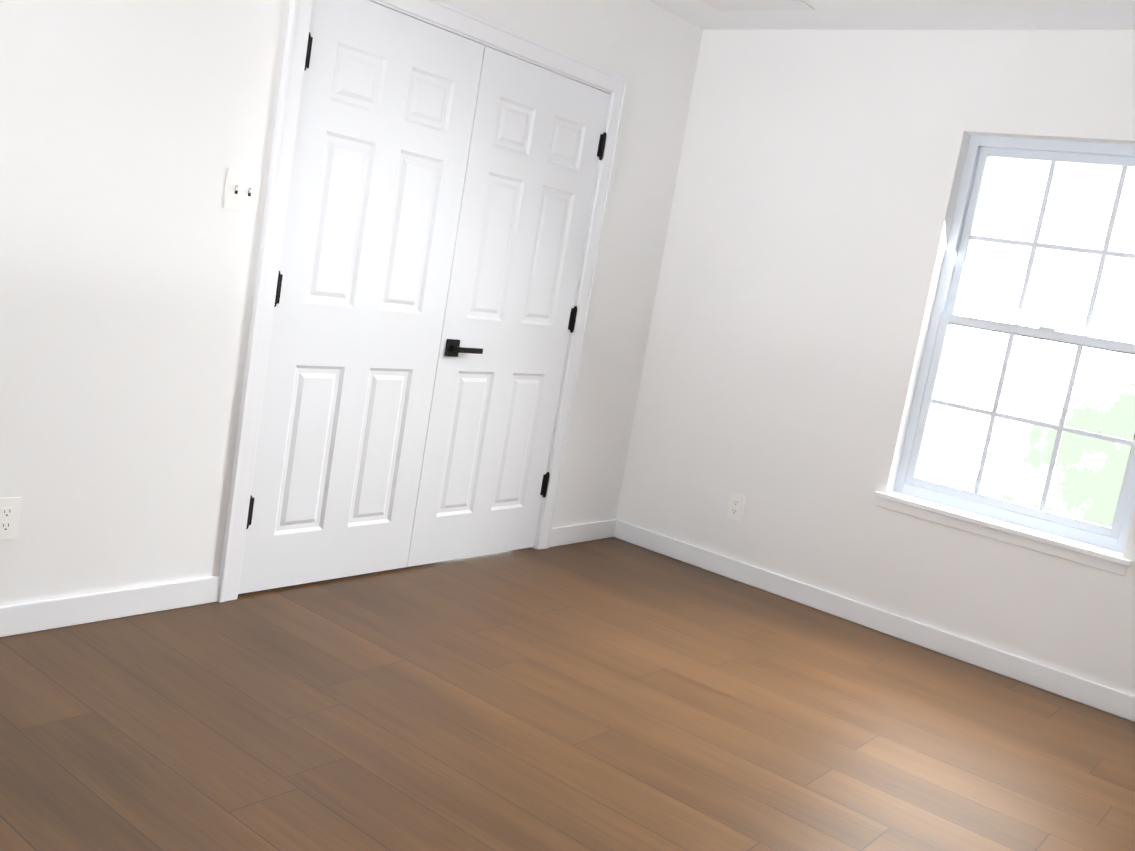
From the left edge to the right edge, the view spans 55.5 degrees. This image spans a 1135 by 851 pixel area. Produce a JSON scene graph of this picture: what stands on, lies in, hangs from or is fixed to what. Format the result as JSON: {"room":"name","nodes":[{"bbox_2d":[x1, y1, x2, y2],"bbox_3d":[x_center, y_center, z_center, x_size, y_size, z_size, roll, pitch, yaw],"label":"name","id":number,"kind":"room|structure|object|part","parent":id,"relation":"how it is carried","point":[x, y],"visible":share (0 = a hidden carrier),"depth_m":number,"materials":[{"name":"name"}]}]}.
{"room":"empty bedroom","nodes":[
{"label":"empty bedroom","id":0,"kind":"room"},
{"bbox_2d":[0,0,702,605],"bbox_3d":[-1.255,-0.601,3.001,0.120,2.380,5.510,16,11,37],"label":"wall","id":1,"kind":"structure","parent":0,"point":[132,132],"depth_m":3.09,"materials":[{"name":"paint"}]},
{"bbox_2d":[0,497,21,539],"bbox_3d":[-1.504,0.251,2.887,0.008,0.116,0.072,16,11,37],"label":"outlet","id":2,"kind":"object","parent":1,"relation":"attached to","point":[10,508],"visible":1,"depth_m":2.89,"materials":[{"name":"white plastic"}]},
{"bbox_2d":[223,168,261,212],"bbox_3d":[-0.967,-0.700,3.220,0.016,0.116,0.116,16,11,37],"label":"light switch","id":3,"kind":"object","parent":1,"relation":"attached to","point":[242,190],"visible":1,"depth_m":3.22,"materials":[{"name":"white plastic"}]},
{"bbox_2d":[246,32,312,528],"bbox_3d":[-0.916,-0.430,3.391,0.017,1.573,0.040,16,11,37],"label":"closet door hinges","id":4,"kind":"object","parent":1,"relation":"attached to","point":[280,276],"visible":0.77,"depth_m":3.39,"materials":[{"name":"black metal"}]},
{"bbox_2d":[0,519,617,636],"bbox_3d":[-1.393,0.531,3.129,0.013,0.088,5.270,16,11,37],"label":"baseboard","id":5,"kind":"structure","parent":1,"relation":"attached to","point":[23,618],"depth_m":3.22,"materials":[{"name":"paint"}]},
{"bbox_2d":[238,0,484,593],"bbox_3d":[-0.705,-0.406,3.712,0.035,1.952,0.760,16,11,37],"label":"closet door","id":6,"kind":"structure","parent":1,"relation":"in","point":[384,126],"depth_m":3.67,"materials":[{"name":"paint"}]},
{"bbox_2d":[218,0,627,602],"bbox_3d":[-0.500,-0.426,4.036,0.120,1.983,1.566,16,11,37],"label":"door frame","id":7,"kind":"structure","parent":1,"relation":"attached to","point":[479,42],"depth_m":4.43,"materials":[{"name":"paint"}]},
{"bbox_2d":[407,46,609,566],"bbox_3d":[-0.213,-0.411,4.297,0.089,1.952,0.760,16,11,37],"label":"closet door","id":8,"kind":"structure","parent":1,"relation":"in","point":[530,178],"depth_m":4.27,"materials":[{"name":"paint"}]},
{"bbox_3d":[-0.390,-0.288,4.085,0.054,0.066,0.151,16,11,37],"label":"handle","id":9,"kind":"part","parent":8,"relation":"part of","materials":[{"name":"black metal"}]},
{"bbox_2d":[540,132,606,497],"bbox_3d":[0.026,-0.452,4.593,0.017,1.573,0.040,16,11,37],"label":"closet door hinges","id":10,"kind":"object","parent":1,"relation":"attached to","point":[573,313],"visible":1,"depth_m":4.58,"materials":[{"name":"black metal"}]},
{"bbox_2d":[0,537,1134,850],"bbox_3d":[-0.155,0.982,2.167,3.510,0.100,5.510,16,11,37],"label":"floor","id":11,"kind":"structure","parent":0,"point":[612,693],"depth_m":2.98,"materials":[{"name":"laminate"}]},
{"bbox_2d":[616,30,1134,695],"bbox_3d":[1.712,-0.266,4.106,3.270,2.380,0.120,16,11,37],"label":"wall","id":12,"kind":"structure","parent":0,"point":[818,180],"depth_m":4.48,"materials":[{"name":"paint"}]},
{"bbox_2d":[726,492,744,520],"bbox_3d":[0.747,0.361,4.792,0.072,0.116,0.008,16,11,37],"label":"outlet","id":13,"kind":"object","parent":12,"relation":"attached to","point":[735,507],"visible":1,"depth_m":4.79,"materials":[{"name":"white plastic"}]},
{"bbox_2d":[614,520,1134,721],"bbox_3d":[1.481,0.853,4.222,3.244,0.088,0.013,16,11,37],"label":"baseboard","id":14,"kind":"structure","parent":12,"relation":"attached to","point":[1081,690],"depth_m":4.34,"materials":[{"name":"paint"}]},
{"bbox_2d":[874,491,1131,575],"bbox_3d":[1.642,0.399,4.127,0.958,0.064,0.108,16,11,37],"label":"window sill","id":15,"kind":"structure","parent":12,"relation":"attached to","point":[1063,549],"depth_m":4.07,"materials":[{"name":"paint"}]},
{"bbox_2d":[894,135,1134,552],"bbox_3d":[1.820,-0.334,4.085,0.888,1.447,0.074,16,11,37],"label":"window","id":16,"kind":"structure","parent":12,"relation":"in","point":[981,150],"depth_m":4.15,"materials":[{"name":"plastic"}]},
{"bbox_2d":[648,0,1134,29],"bbox_3d":[0.254,-1.436,1.802,3.510,0.100,5.510,16,11,37],"label":"ceiling","id":17,"kind":"structure","parent":0,"point":[972,15],"depth_m":4.04,"materials":[{"name":"paint"}]},
{"bbox_2d":[700,0,814,10],"bbox_3d":[0.673,-1.669,4.183,0.440,0.009,0.400,16,11,37],"label":"panel","id":18,"kind":"object","parent":17,"relation":"attached to","point":[745,5],"visible":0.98,"depth_m":4.27,"materials":[{"name":"paint"}]},
{"label":"outside","id":19,"kind":"structure","parent":0,"visible":0},
{"bbox_2d":[917,157,1134,526],"bbox_3d":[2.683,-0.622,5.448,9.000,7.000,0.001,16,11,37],"label":"window glass","id":20,"kind":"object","parent":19,"point":[1020,455],"depth_m":5.61,"materials":[{"name":"clear glass"}]}
]}

